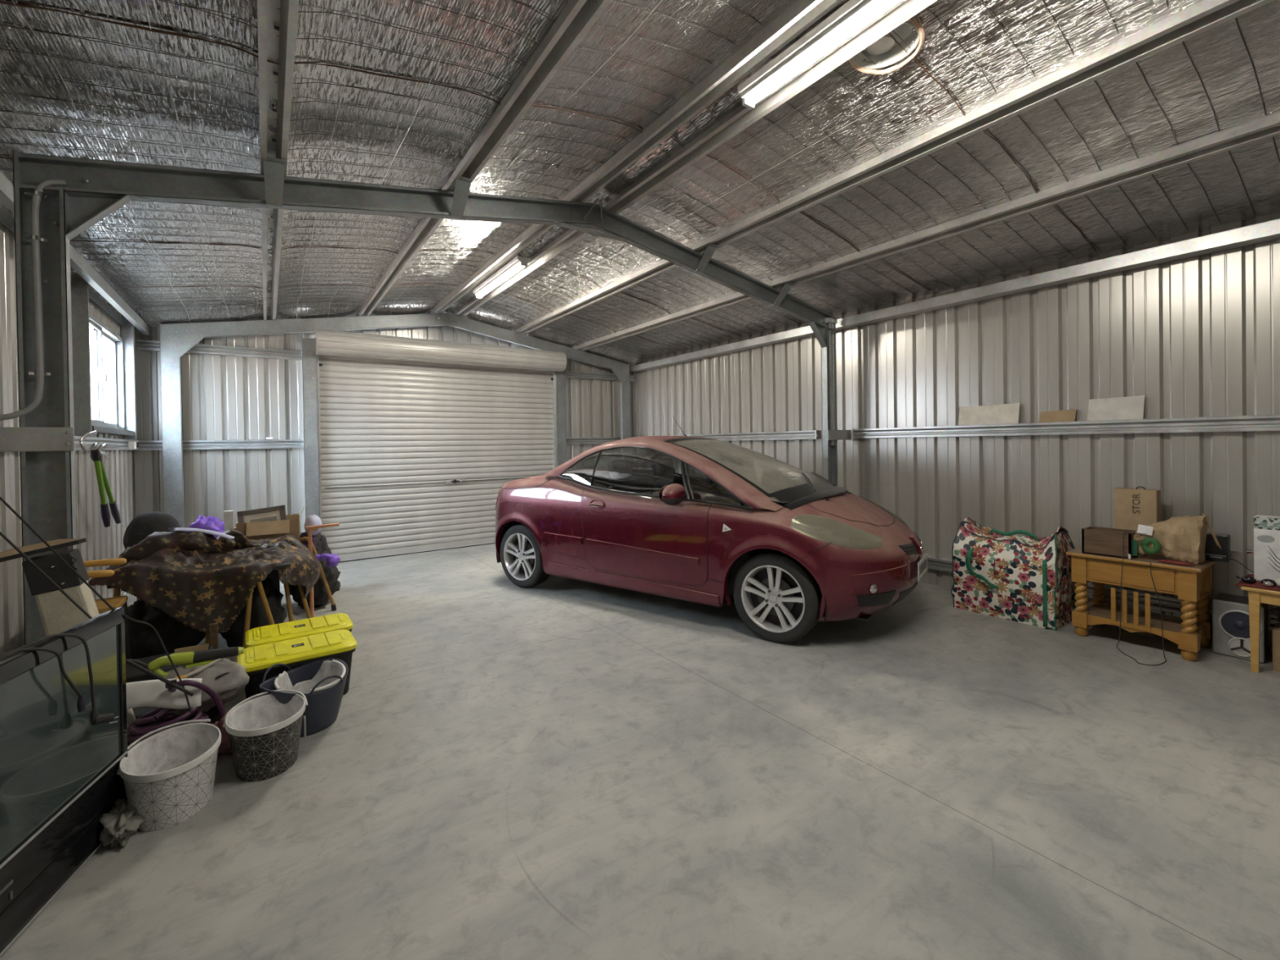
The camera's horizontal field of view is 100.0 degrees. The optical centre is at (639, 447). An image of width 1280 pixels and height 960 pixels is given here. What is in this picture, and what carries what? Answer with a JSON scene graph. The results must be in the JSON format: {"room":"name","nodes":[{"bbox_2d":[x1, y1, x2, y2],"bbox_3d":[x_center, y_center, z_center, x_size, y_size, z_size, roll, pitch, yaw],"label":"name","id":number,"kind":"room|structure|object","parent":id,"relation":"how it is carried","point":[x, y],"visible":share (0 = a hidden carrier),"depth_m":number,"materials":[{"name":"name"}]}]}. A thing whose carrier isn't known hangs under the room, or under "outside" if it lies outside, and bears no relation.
{"room":"garage","nodes":[
{"label":"garage","id":0,"kind":"room"},
{"bbox_2d":[0,201,134,660],"bbox_3d":[-2.805,-0.046,2.068,0.030,2.862,8.180,-1,1,-35],"label":"wall","id":1,"kind":"structure","parent":0,"point":[102,542],"depth_m":2.91,"materials":[{"name":"metal"}]},
{"bbox_2d":[0,170,149,335],"bbox_3d":[-3.920,-1.191,3.808,0.133,0.086,3.936,-1,1,-35],"label":"eave purlin","id":2,"kind":"object","parent":1,"relation":"attached to","point":[77,263],"visible":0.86,"depth_m":3.76,"materials":[{"name":"metal"}]},
{"bbox_2d":[74,435,139,450],"bbox_3d":[-3.966,-0.031,3.813,0.053,0.101,3.870,-1,1,-35],"label":"girt","id":3,"kind":"object","parent":1,"relation":"attached to","point":[112,443],"visible":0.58,"depth_m":4.36,"materials":[{"name":"metal"}]},
{"bbox_2d":[71,272,92,435],"bbox_3d":[-3.937,-0.653,3.788,0.082,1.142,0.047,-1,1,-35],"label":"window frame","id":4,"kind":"structure","parent":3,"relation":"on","point":[79,288],"depth_m":3.77,"materials":[{"name":"metal"}]},
{"bbox_2d":[79,430,120,527],"bbox_3d":[-3.876,0.232,3.907,0.114,0.712,0.634,-1,1,-27],"label":"loppers","id":5,"kind":"object","parent":3,"relation":"hanging from","point":[96,454],"visible":1,"depth_m":3.80,"materials":[{"name":"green metal"}]},
{"bbox_2d":[121,317,137,439],"bbox_3d":[-4.849,-0.649,5.098,0.082,1.142,0.087,-1,1,-35],"label":"stud","id":6,"kind":"object","parent":3,"relation":"on","point":[127,329],"visible":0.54,"depth_m":5.07,"materials":[{"name":"metal"}]},
{"bbox_2d":[88,313,133,435],"bbox_3d":[-4.449,-0.567,4.458,0.130,0.905,1.420,-1,1,-35],"label":"window","id":7,"kind":"structure","parent":1,"relation":"in","point":[100,330],"depth_m":4.60,"materials":[{"name":"glass"}]},
{"bbox_2d":[244,613,353,648],"bbox_3d":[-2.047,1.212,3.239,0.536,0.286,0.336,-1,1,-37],"label":"lid","id":8,"kind":"object","parent":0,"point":[280,632],"visible":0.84,"depth_m":3.19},
{"bbox_2d":[133,311,636,533],"bbox_3d":[-2.594,-0.344,7.169,6.235,3.370,0.030,-1,1,-35],"label":"wall","id":9,"kind":"structure","parent":0,"point":[224,397],"depth_m":5.95,"materials":[{"name":"metal"}]},
{"bbox_2d":[137,339,302,359],"bbox_3d":[-4.482,-1.049,5.801,1.397,0.098,0.050,-1,1,-35],"label":"girt","id":10,"kind":"object","parent":9,"relation":"attached to","point":[143,344],"visible":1,"depth_m":5.83,"materials":[{"name":"metal"}]},
{"bbox_2d":[139,439,303,450],"bbox_3d":[-4.467,-0.034,5.810,1.397,0.098,0.050,-1,1,-35],"label":"girt","id":11,"kind":"object","parent":9,"relation":"attached to","point":[292,443],"visible":1,"depth_m":5.81,"materials":[{"name":"metal"}]},
{"bbox_2d":[564,370,634,382],"bbox_3d":[-0.657,-1.128,8.464,1.350,0.098,0.050,-1,1,-35],"label":"girt","id":12,"kind":"object","parent":9,"relation":"attached to","point":[569,374],"visible":0.65,"depth_m":8.39,"materials":[{"name":"metal"}]},
{"bbox_2d":[0,543,1279,959],"bbox_3d":[-0.245,1.383,3.847,6.755,0.120,8.700,-1,1,-35],"label":"floor","id":13,"kind":"structure","parent":0,"point":[558,767],"depth_m":2.01,"materials":[{"name":"concrete"}]},
{"bbox_2d":[12,148,76,648],"bbox_3d":[-2.577,0.055,2.339,0.150,2.630,0.064,-1,1,-35],"label":"steel column","id":14,"kind":"structure","parent":13,"relation":"on","point":[47,478],"depth_m":2.35,"materials":[{"name":"metal"}]},
{"bbox_2d":[0,178,66,420],"bbox_3d":[-2.629,-0.641,2.268,0.302,1.068,0.044,-1,1,-40],"label":"conduit","id":15,"kind":"object","parent":14,"relation":"attached to","point":[37,193],"visible":1,"depth_m":2.30,"materials":[{"name":"silver metal"}]},
{"bbox_2d":[0,426,75,452],"bbox_3d":[-2.655,-0.035,2.248,0.402,0.103,0.038,-1,1,-35],"label":"bracket","id":16,"kind":"object","parent":14,"relation":"attached to","point":[11,438],"visible":1,"depth_m":2.29,"materials":[{"name":"metal"}]},
{"bbox_2d":[21,160,136,240],"bbox_3d":[-2.498,-1.107,2.397,0.365,0.360,0.064,-1,1,-35],"label":"knee brace","id":17,"kind":"object","parent":14,"relation":"attached to","point":[84,212],"visible":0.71,"depth_m":2.40,"materials":[{"name":"metal"}]},
{"bbox_2d":[12,152,595,226],"bbox_3d":[-1.501,-1.428,3.092,2.833,0.619,0.062,-1,1,-35],"label":"rafter","id":18,"kind":"object","parent":14,"relation":"attached to","point":[153,183],"visible":0.84,"depth_m":2.90,"materials":[{"name":"metal"}]},
{"bbox_2d":[261,208,284,319],"bbox_3d":[-3.040,-1.444,4.420,0.109,0.088,3.936,-1,1,-35],"label":"purlin","id":19,"kind":"object","parent":18,"relation":"on","point":[276,215],"visible":0.7,"depth_m":4.01,"materials":[{"name":"metal"}]},
{"bbox_2d":[262,155,284,209],"bbox_3d":[-1.846,-1.332,2.709,0.090,0.158,0.230,-1,1,-35],"label":"brace","id":20,"kind":"object","parent":18,"relation":"attached to","point":[273,168],"visible":1,"depth_m":2.70,"materials":[{"name":"metal"}]},
{"bbox_2d":[257,0,298,176],"bbox_3d":[-0.737,-1.452,1.111,0.109,0.088,4.120,-1,1,-35],"label":"purlin","id":21,"kind":"object","parent":18,"relation":"on","point":[273,21],"visible":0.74,"depth_m":2.05,"materials":[{"name":"metal"}]},
{"bbox_2d":[358,180,454,316],"bbox_3d":[-2.279,-1.614,4.950,0.109,0.088,3.936,-1,1,-35],"label":"purlin","id":22,"kind":"object","parent":18,"relation":"on","point":[426,227],"visible":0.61,"depth_m":4.56,"materials":[{"name":"metal"}]},
{"bbox_2d":[448,176,473,219],"bbox_3d":[-1.085,-1.502,3.239,0.090,0.158,0.230,-1,1,-35],"label":"brace","id":23,"kind":"object","parent":18,"relation":"attached to","point":[462,186],"visible":1,"depth_m":3.23,"materials":[{"name":"metal"}]},
{"bbox_2d":[446,0,612,191],"bbox_3d":[0.024,-1.622,1.641,0.109,0.088,4.120,-1,1,-35],"label":"purlin","id":24,"kind":"object","parent":18,"relation":"on","point":[577,17],"visible":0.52,"depth_m":2.34,"materials":[{"name":"metal"}]},
{"bbox_2d":[558,200,625,240],"bbox_3d":[-0.332,-1.669,3.881,0.520,0.213,0.097,-1,1,-35],"label":"brace","id":25,"kind":"object","parent":18,"relation":"attached to","point":[590,215],"visible":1,"depth_m":3.89,"materials":[{"name":"metal"}]},
{"bbox_2d":[569,0,843,202],"bbox_3d":[0.716,-1.776,2.123,0.109,0.088,4.120,-1,1,-35],"label":"purlin","id":26,"kind":"object","parent":18,"relation":"on","point":[799,16],"visible":1,"depth_m":2.61,"materials":[{"name":"metal"}]},
{"bbox_2d":[737,0,901,109],"bbox_3d":[0.877,-1.702,2.113,0.130,0.080,1.244,-1,1,-35],"label":"light","id":27,"kind":"object","parent":26,"relation":"attached to","point":[853,15],"visible":1,"depth_m":2.26,"materials":[{"name":"white paint"}]},
{"bbox_2d":[0,606,127,955],"bbox_3d":[-1.753,0.980,1.379,0.117,0.770,1.300,-1,0,-18],"label":"television","id":28,"kind":"object","parent":13,"relation":"on","point":[59,776],"visible":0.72,"depth_m":1.65,"materials":[{"name":"black plastic"}]},
{"bbox_2d":[0,647,86,711],"bbox_3d":[-1.735,0.712,1.406,0.031,0.275,0.683,-1,0,-12],"label":"lead","id":29,"kind":"object","parent":28,"relation":"on","point":[82,703],"visible":1,"depth_m":1.65,"materials":[{"name":"rubber"}]},
{"bbox_2d":[0,633,118,725],"bbox_3d":[-1.799,0.754,1.630,0.058,0.360,0.411,-1,0,-2],"label":"lead","id":30,"kind":"object","parent":28,"relation":"on","point":[95,718],"visible":1,"depth_m":1.78,"materials":[{"name":"rubber"}]},
{"bbox_2d":[0,496,191,712],"bbox_3d":[-2.065,0.577,2.002,0.266,1.098,0.614,0,1,41],"label":"extension cord","id":31,"kind":"object","parent":28,"relation":"attached to","point":[46,543],"visible":0.97,"depth_m":1.96,"materials":[{"name":"rubber"}]},
{"bbox_2d":[22,548,141,746],"bbox_3d":[-2.288,0.894,2.227,0.330,0.943,0.136,-1,1,-35],"label":"box","id":32,"kind":"object","parent":13,"relation":"on","point":[58,614],"visible":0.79,"depth_m":2.14,"materials":[{"name":"cardboard"}]},
{"bbox_2d":[0,537,86,562],"bbox_3d":[-2.472,0.422,2.126,0.429,0.104,0.244,-1,1,-35],"label":"board","id":33,"kind":"object","parent":32,"relation":"on","point":[10,554],"visible":1,"depth_m":2.13,"materials":[{"name":"wood"}]},
{"bbox_2d":[0,531,92,618],"bbox_3d":[-2.310,0.438,2.040,0.331,0.514,0.008,-1,1,-37],"label":"rod","id":34,"kind":"object","parent":32,"relation":"on","point":[2,535],"visible":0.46,"depth_m":2.06,"materials":[{"name":"metal"}]},
{"bbox_2d":[83,558,131,659],"bbox_3d":[-2.966,0.998,2.849,0.355,0.749,0.328,-1,1,-35],"label":"folding chair","id":35,"kind":"object","parent":13,"relation":"on","point":[115,602],"visible":0.22,"depth_m":2.98,"materials":[{"name":"wood"}]},
{"bbox_2d":[98,798,146,848],"bbox_3d":[-1.833,1.319,1.915,0.136,0.120,0.284,-1,1,-35],"label":"rag","id":36,"kind":"object","parent":13,"relation":"on","point":[122,821],"visible":0.81,"depth_m":1.84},
{"bbox_2d":[127,599,205,659],"bbox_3d":[-3.013,1.145,3.389,0.452,0.561,0.473,-1,1,-35],"label":"bag","id":37,"kind":"object","parent":13,"relation":"on","point":[144,642],"visible":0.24,"depth_m":3.24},
{"bbox_2d":[116,719,221,831],"bbox_3d":[-1.791,1.246,2.049,0.309,0.228,0.404,-1,1,-35],"label":"bucket","id":38,"kind":"object","parent":13,"relation":"on","point":[168,776],"visible":0.97,"depth_m":2.00,"materials":[{"name":"plastic"}]},
{"bbox_2d":[125,645,213,683],"bbox_3d":[-2.558,1.255,2.871,0.420,0.220,0.300,-1,1,-35],"label":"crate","id":39,"kind":"object","parent":13,"relation":"on","point":[132,673],"visible":0.11,"depth_m":2.77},
{"bbox_2d":[159,322,184,531],"bbox_3d":[-4.740,0.062,5.446,0.150,2.630,0.073,-1,1,-35],"label":"steel column","id":40,"kind":"structure","parent":13,"relation":"on","point":[171,366],"depth_m":5.42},
{"bbox_2d":[160,324,207,357],"bbox_3d":[-4.641,-1.099,5.475,0.365,0.360,0.015,-1,1,-35],"label":"knee brace","id":41,"kind":"object","parent":40,"relation":"attached to","point":[176,340],"visible":1,"depth_m":5.46,"materials":[{"name":"metal"}]},
{"bbox_2d":[162,312,448,337],"bbox_3d":[-3.666,-1.421,6.202,2.833,0.619,0.062,-1,1,-35],"label":"rafter","id":42,"kind":"object","parent":40,"relation":"attached to","point":[256,327],"visible":0.87,"depth_m":6.11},
{"bbox_2d":[430,191,577,313],"bbox_3d":[-1.588,-1.769,5.432,0.109,0.088,3.936,-1,1,-35],"label":"purlin","id":43,"kind":"object","parent":42,"relation":"on","point":[534,231],"visible":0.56,"depth_m":5.08,"materials":[{"name":"metal"}]},
{"bbox_2d":[472,256,530,298],"bbox_3d":[-1.420,-1.695,5.412,0.130,0.080,1.284,-1,1,-35],"label":"light","id":44,"kind":"object","parent":43,"relation":"attached to","point":[517,263],"visible":1,"depth_m":5.25,"materials":[{"name":"white paint"}]},
{"bbox_2d":[476,263,524,297],"bbox_3d":[-1.419,-1.669,5.412,0.056,0.028,1.240,-1,1,-35],"label":"diffuser","id":45,"kind":"object","parent":44,"relation":"attached to","point":[514,268],"depth_m":5.33,"materials":[{"name":"white"}]},
{"bbox_2d":[132,703,224,727],"bbox_3d":[-2.215,1.278,2.555,0.360,0.170,0.250,-1,1,-35],"label":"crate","id":46,"kind":"object","parent":13,"relation":"on","point":[214,715],"visible":0.02,"depth_m":2.46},
{"bbox_2d":[163,657,249,715],"bbox_3d":[-2.037,1.096,2.499,0.356,0.256,0.257,-1,1,-35],"label":"fabric bag","id":47,"kind":"object","parent":46,"relation":"on","point":[228,678],"visible":0.61,"depth_m":2.47,"materials":[{"name":"fabric"}]},
{"bbox_2d":[128,643,244,676],"bbox_3d":[-2.099,0.974,2.433,0.491,0.126,0.073,-1,1,-35],"label":"hedge trimmer","id":48,"kind":"object","parent":47,"relation":"on","point":[199,655],"visible":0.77,"depth_m":2.46,"materials":[{"name":"plastic"}]},
{"bbox_2d":[106,560,311,648],"bbox_3d":[-2.804,1.072,3.635,1.034,0.588,0.824,-1,1,-35],"label":"table","id":49,"kind":"object","parent":13,"relation":"on","point":[117,593],"visible":0.26,"depth_m":3.46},
{"bbox_2d":[88,537,320,634],"bbox_3d":[-2.834,0.842,3.619,1.192,0.608,0.907,-1,1,-35],"label":"cloth","id":50,"kind":"object","parent":49,"relation":"on","point":[197,589],"visible":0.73,"depth_m":3.29,"materials":[{"name":"fabric"}]},
{"bbox_2d":[119,530,235,562],"bbox_3d":[-2.897,0.618,3.389,0.562,0.194,0.159,-1,1,-44],"label":"cloth","id":51,"kind":"object","parent":50,"relation":"on","point":[154,542],"visible":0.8,"depth_m":3.35,"materials":[{"name":"fabric"}]},
{"bbox_2d":[216,528,306,549],"bbox_3d":[-2.708,0.672,3.820,0.150,0.236,0.571,-1,1,38],"label":"cloth","id":52,"kind":"object","parent":50,"relation":"on","point":[242,541],"visible":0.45,"depth_m":3.76,"materials":[{"name":"fabric"}]},
{"bbox_2d":[220,577,286,647],"bbox_3d":[-2.682,1.152,3.707,0.385,0.518,0.409,-1,0,-16],"label":"bag","id":53,"kind":"object","parent":13,"relation":"on","point":[233,637],"visible":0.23,"depth_m":3.58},
{"bbox_2d":[222,689,307,782],"bbox_3d":[-1.605,1.237,2.314,0.302,0.237,0.374,-1,1,-35],"label":"bucket","id":54,"kind":"object","parent":13,"relation":"on","point":[264,731],"visible":1,"depth_m":2.23,"materials":[{"name":"plastic"}]},
{"bbox_2d":[266,569,279,591],"bbox_3d":[-3.367,1.116,4.258,0.840,0.500,0.520,-1,1,-35],"label":"crate","id":55,"kind":"object","parent":13,"relation":"on","point":[273,575],"visible":0.06,"depth_m":4.27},
{"bbox_2d":[123,511,181,549],"bbox_3d":[-3.627,0.673,4.005,0.333,0.398,0.179,-1,1,-35],"label":"cushion","id":56,"kind":"object","parent":55,"relation":"on","point":[145,524],"visible":0.46,"depth_m":3.94,"materials":[{"name":"fabric"}]},
{"bbox_2d":[186,515,224,537],"bbox_3d":[-3.326,0.693,4.144,0.303,0.364,0.240,-1,1,-35],"label":"bag","id":57,"kind":"object","parent":55,"relation":"on","point":[211,523],"visible":0.34,"depth_m":4.10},
{"bbox_2d":[235,505,305,540],"bbox_3d":[-3.005,0.667,4.400,0.455,0.356,0.439,-1,1,-31],"label":"cardboard box","id":58,"kind":"object","parent":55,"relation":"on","point":[255,531],"visible":0.53,"depth_m":4.24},
{"bbox_2d":[236,505,286,523],"bbox_3d":[-3.038,0.635,4.335,0.347,0.324,0.070,-1,1,-32],"label":"picture frame","id":59,"kind":"object","parent":58,"relation":"in","point":[275,513],"visible":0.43,"depth_m":4.34,"materials":[{"name":"brown wood"}]},
{"bbox_2d":[236,629,357,701],"bbox_3d":[-1.856,1.211,2.921,0.536,0.286,0.336,-1,1,-37],"label":"tub","id":60,"kind":"object","parent":13,"relation":"on","point":[340,644],"visible":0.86,"depth_m":2.84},
{"bbox_2d":[258,657,348,737],"bbox_3d":[-1.641,1.219,2.635,0.370,0.273,0.406,-1,1,-35],"label":"tub","id":61,"kind":"object","parent":13,"relation":"on","point":[322,710],"visible":0.56,"depth_m":2.57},
{"bbox_2d":[274,659,346,693],"bbox_3d":[-1.602,1.221,2.633,0.307,0.250,0.297,-1,0,3],"label":"bucket","id":62,"kind":"object","parent":61,"relation":"in","point":[328,668],"visible":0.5,"depth_m":2.74,"materials":[{"name":"white plastic"}]},
{"bbox_2d":[301,337,319,533],"bbox_3d":[-3.757,0.057,6.138,0.152,2.600,0.091,-1,1,-35],"label":"post","id":63,"kind":"object","parent":13,"relation":"on","point":[309,374],"visible":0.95,"depth_m":6.11,"materials":[{"name":"metal"}]},
{"bbox_2d":[315,328,566,562],"bbox_3d":[-2.395,-0.021,6.986,3.082,2.701,0.326,-1,1,-35],"label":"door","id":64,"kind":"structure","parent":63,"relation":"attached to","point":[420,439],"depth_m":6.85,"materials":[{"name":"metal"}]},
{"bbox_2d":[288,550,340,608],"bbox_3d":[-2.789,1.137,4.611,0.395,0.577,0.430,-1,1,-35],"label":"bag","id":65,"kind":"object","parent":13,"relation":"on","point":[321,597],"visible":0.36,"depth_m":4.52,"materials":[{"name":"fabric"}]},
{"bbox_2d":[555,368,566,466],"bbox_3d":[-1.167,0.003,7.941,0.152,2.600,0.091,-1,1,-35],"label":"post","id":66,"kind":"object","parent":13,"relation":"on","point":[560,381],"visible":0.54,"depth_m":7.91,"materials":[{"name":"metal"}]},
{"bbox_2d":[619,364,631,439],"bbox_3d":[-0.222,-0.031,8.590,0.150,2.630,0.073,-1,1,-35],"label":"steel column","id":67,"kind":"structure","parent":13,"relation":"on","point":[625,424],"depth_m":8.56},
{"bbox_2d":[448,312,628,369],"bbox_3d":[-1.345,-1.468,7.817,2.833,0.619,0.062,-1,1,-35],"label":"rafter","id":68,"kind":"object","parent":67,"relation":"attached to","point":[473,326],"visible":0.83,"depth_m":7.63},
{"bbox_2d":[453,202,613,316],"bbox_3d":[-1.354,-1.774,5.595,0.109,0.088,3.936,-1,1,-35],"label":"purlin","id":69,"kind":"object","parent":68,"relation":"on","point":[570,237],"visible":0.56,"depth_m":5.09,"materials":[{"name":"metal"}]},
{"bbox_2d":[494,416,927,643],"bbox_3d":[0.418,0.502,4.928,3.898,1.604,2.051,-1,1,36],"label":"car","id":70,"kind":"object","parent":13,"relation":"on","point":[793,550],"visible":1,"depth_m":3.97,"materials":[{"name":"red paint"}]},
{"bbox_2d":[662,483,685,498],"bbox_3d":[0.248,0.340,3.928,0.124,0.152,0.236,-1,1,36],"label":"mirror","id":71,"kind":"object","parent":70,"relation":"attached to","point":[675,491],"depth_m":3.87,"materials":[{"name":"red paint"}]},
{"bbox_2d":[821,315,837,486],"bbox_3d":[1.940,-0.039,5.483,0.150,2.630,0.064,-1,1,-35],"label":"steel column","id":72,"kind":"structure","parent":13,"relation":"on","point":[829,452],"depth_m":5.45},
{"bbox_2d":[590,204,835,331],"bbox_3d":[0.820,-1.476,4.707,2.833,0.619,0.062,-1,1,-35],"label":"rafter","id":73,"kind":"object","parent":72,"relation":"attached to","point":[638,236],"visible":0.84,"depth_m":4.49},
{"bbox_2d":[514,244,698,334],"bbox_3d":[-0.658,-1.648,6.079,0.109,0.088,3.936,-1,1,-35],"label":"purlin","id":74,"kind":"object","parent":73,"relation":"on","point":[663,265],"visible":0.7,"depth_m":5.68,"materials":[{"name":"metal"}]},
{"bbox_2d":[572,280,774,351],"bbox_3d":[0.107,-1.509,6.611,0.109,0.088,3.936,-1,1,-35],"label":"purlin","id":75,"kind":"object","parent":73,"relation":"on","point":[734,298],"visible":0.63,"depth_m":6.24,"materials":[{"name":"metal"}]},
{"bbox_2d":[604,0,937,213],"bbox_3d":[0.950,-1.781,2.286,0.109,0.088,4.120,-1,1,-35],"label":"purlin","id":76,"kind":"object","parent":73,"relation":"on","point":[742,117],"visible":0.82,"depth_m":2.77,"materials":[{"name":"metal"}]},
{"bbox_2d":[693,0,1275,254],"bbox_3d":[1.645,-1.655,2.769,0.109,0.088,4.120,-1,1,-35],"label":"purlin","id":77,"kind":"object","parent":73,"relation":"on","point":[1204,15],"visible":1,"depth_m":2.54,"materials":[{"name":"metal"}]},
{"bbox_2d":[770,111,1279,289],"bbox_3d":[2.411,-1.517,3.302,0.109,0.088,4.120,-1,1,-35],"label":"purlin","id":78,"kind":"object","parent":73,"relation":"on","point":[1267,126],"visible":1,"depth_m":3.15,"materials":[{"name":"metal"}]},
{"bbox_2d":[825,317,837,445],"bbox_3d":[1.944,-0.674,5.485,0.180,1.300,0.060,-1,1,-35],"label":"column splice","id":79,"kind":"structure","parent":72,"relation":"attached to","point":[830,321],"depth_m":5.48,"materials":[{"name":"metal"}]},
{"bbox_2d":[951,516,1076,631],"bbox_3d":[2.840,0.917,4.114,0.467,0.715,0.706,-1,1,-35],"label":"shopping bag","id":80,"kind":"object","parent":13,"relation":"on","point":[1027,579],"visible":0.96,"depth_m":3.96,"materials":[{"name":"fabric"}]},
{"bbox_2d":[1066,546,1217,661],"bbox_3d":[3.289,0.989,3.536,0.475,0.567,0.650,-1,1,-35],"label":"side table","id":81,"kind":"object","parent":13,"relation":"on","point":[1193,584],"visible":1,"depth_m":3.40,"materials":[{"name":"brown wood"}]},
{"bbox_2d":[1081,526,1137,559],"bbox_3d":[3.110,0.624,3.558,0.151,0.165,0.250,-1,1,-35],"label":"wooden crate","id":82,"kind":"object","parent":81,"relation":"on","point":[1104,541],"visible":0.93,"depth_m":3.52,"materials":[{"name":"brown wood"}]},
{"bbox_2d":[1113,486,1160,530],"bbox_3d":[3.389,0.481,3.661,0.102,0.441,0.220,-1,1,-35],"label":"carton","id":83,"kind":"object","parent":81,"relation":"on","point":[1132,507],"visible":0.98,"depth_m":3.63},
{"bbox_2d":[1086,603,1203,631],"bbox_3d":[3.298,1.124,3.541,0.380,0.016,0.540,-1,1,-35],"label":"shelf","id":84,"kind":"object","parent":81,"relation":"attached to","point":[1097,612],"depth_m":3.52,"materials":[{"name":"brown wood"}]},
{"bbox_2d":[1132,512,1222,564],"bbox_3d":[3.333,0.548,3.351,0.232,0.306,0.395,-1,1,-35],"label":"paper bag","id":85,"kind":"object","parent":81,"relation":"on","point":[1180,539],"visible":1,"depth_m":3.29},
{"bbox_2d":[1204,532,1231,562],"bbox_3d":[3.570,0.619,3.370,0.092,0.165,0.175,-1,1,-35],"label":"radio","id":86,"kind":"object","parent":81,"relation":"on","point":[1212,552],"visible":0.62,"depth_m":3.31,"materials":[{"name":"black plastic"}]},
{"bbox_2d":[1212,592,1270,662],"bbox_3d":[3.688,1.101,3.295,0.260,0.335,0.210,-1,1,-35],"label":"speaker","id":87,"kind":"object","parent":13,"relation":"on","point":[1230,612],"visible":0.86,"depth_m":3.24},
{"bbox_2d":[1240,585,1279,672],"bbox_3d":[3.882,1.028,2.821,0.450,0.482,0.920,-1,1,-35],"label":"table","id":88,"kind":"object","parent":13,"relation":"on","point":[1256,596],"visible":0.64,"depth_m":3.04,"materials":[{"name":"brown wood"}]},
{"bbox_2d":[1235,573,1279,590],"bbox_3d":[3.865,0.784,2.829,0.421,0.017,0.931,-1,1,-35],"label":"cloth","id":89,"kind":"object","parent":88,"relation":"on","point":[1258,584],"visible":0.43,"depth_m":3.06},
{"bbox_2d":[1246,515,1279,580],"bbox_3d":[3.737,0.590,3.066,0.125,0.375,0.355,-1,1,-35],"label":"gift box","id":90,"kind":"object","parent":89,"relation":"on","point":[1266,551],"visible":0.98,"depth_m":3.11,"materials":[{"name":"cardboard"}]},
{"bbox_3d":[-2.008,1.307,2.300,0.306,0.126,0.264,-1,1,-35],"label":"sack","id":91,"kind":"object","parent":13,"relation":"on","visible":0},
{"bbox_2d":[127,680,226,751],"bbox_3d":[-2.010,1.118,2.329,0.357,0.259,0.238,-1,1,-35],"label":"garden hose","id":92,"kind":"object","parent":91,"relation":"on","point":[135,732],"visible":0.7,"depth_m":2.29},
{"bbox_2d":[125,678,201,709],"bbox_3d":[-2.039,1.054,2.286,0.286,0.130,0.063,-1,1,-24],"label":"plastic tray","id":93,"kind":"object","parent":92,"relation":"on","point":[153,693],"visible":0.68,"depth_m":2.28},
{"bbox_2d":[0,0,1279,367],"bbox_3d":[-0.291,-1.656,3.822,6.555,0.828,8.400,-1,1,-35],"label":"ceiling","id":94,"kind":"structure","parent":0,"point":[386,92],"depth_m":2.87,"materials":[{"name":"metal"}]},
{"bbox_2d":[848,16,924,75],"bbox_3d":[1.095,-1.838,2.405,0.316,0.140,0.314,-1,1,-35],"label":"ventilator","id":95,"kind":"object","parent":94,"relation":"attached to","point":[904,30],"visible":0.59,"depth_m":2.48,"materials":[{"name":"plastic"}]},
{"bbox_2d":[790,515,883,548],"bbox_3d":[1.299,0.550,3.513,0.631,0.206,0.209,-1,0,5],"label":"headlight assembly","id":96,"kind":"object","parent":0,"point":[806,531],"depth_m":3.49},
{"bbox_2d":[635,212,1279,653],"bbox_3d":[2.270,-0.150,5.601,0.030,2.862,8.180,-1,1,-35],"label":"wall","id":97,"kind":"structure","parent":0,"point":[1198,335],"depth_m":4.25,"materials":[{"name":"metal"}]},
{"bbox_2d":[638,430,817,440],"bbox_3d":[0.952,-0.142,7.419,0.053,0.101,3.570,-1,1,-35],"label":"girt","id":98,"kind":"object","parent":97,"relation":"attached to","point":[807,434],"visible":0.62,"depth_m":6.60,"materials":[{"name":"metal"}]},
{"bbox_2d":[629,319,846,372],"bbox_3d":[0.994,-1.293,7.228,0.133,0.086,3.936,-1,1,-35],"label":"eave purlin","id":99,"kind":"object","parent":97,"relation":"attached to","point":[805,331],"visible":0.75,"depth_m":6.87,"materials":[{"name":"metal"}]},
{"bbox_2d":[839,218,1279,328],"bbox_3d":[3.298,-1.300,3.919,0.133,0.086,4.120,-1,1,-35],"label":"eave purlin","id":100,"kind":"object","parent":97,"relation":"attached to","point":[1266,231],"visible":1,"depth_m":3.89,"materials":[{"name":"metal"}]},
{"bbox_2d":[851,414,1279,438],"bbox_3d":[3.370,-0.150,3.945,0.053,0.101,4.025,-1,1,-35],"label":"girt","id":101,"kind":"object","parent":97,"relation":"attached to","point":[1261,422],"visible":1,"depth_m":3.96,"materials":[{"name":"metal"}]},
{"bbox_2d":[958,403,1020,425],"bbox_3d":[2.943,-0.281,4.543,0.025,0.165,0.466,-1,1,-35],"label":"card offcut","id":102,"kind":"object","parent":101,"relation":"on","point":[1000,413],"visible":1,"depth_m":4.53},
{"bbox_2d":[1038,408,1076,422],"bbox_3d":[3.221,-0.244,4.146,0.025,0.091,0.236,-1,1,-35],"label":"card offcut","id":103,"kind":"object","parent":101,"relation":"on","point":[1065,415],"visible":1,"depth_m":4.14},
{"bbox_2d":[1087,395,1145,421],"bbox_3d":[3.418,-0.282,3.862,0.025,0.165,0.316,-1,1,-35],"label":"card offcut","id":104,"kind":"object","parent":101,"relation":"on","point":[1131,407],"visible":1,"depth_m":3.85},
{"bbox_2d":[922,555,1279,630],"bbox_3d":[2.244,1.066,5.598,0.053,0.101,8.030,-1,1,-35],"label":"girt","id":105,"kind":"object","parent":97,"relation":"attached to","point":[1168,603],"visible":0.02,"depth_m":3.76,"materials":[{"name":"metal"}]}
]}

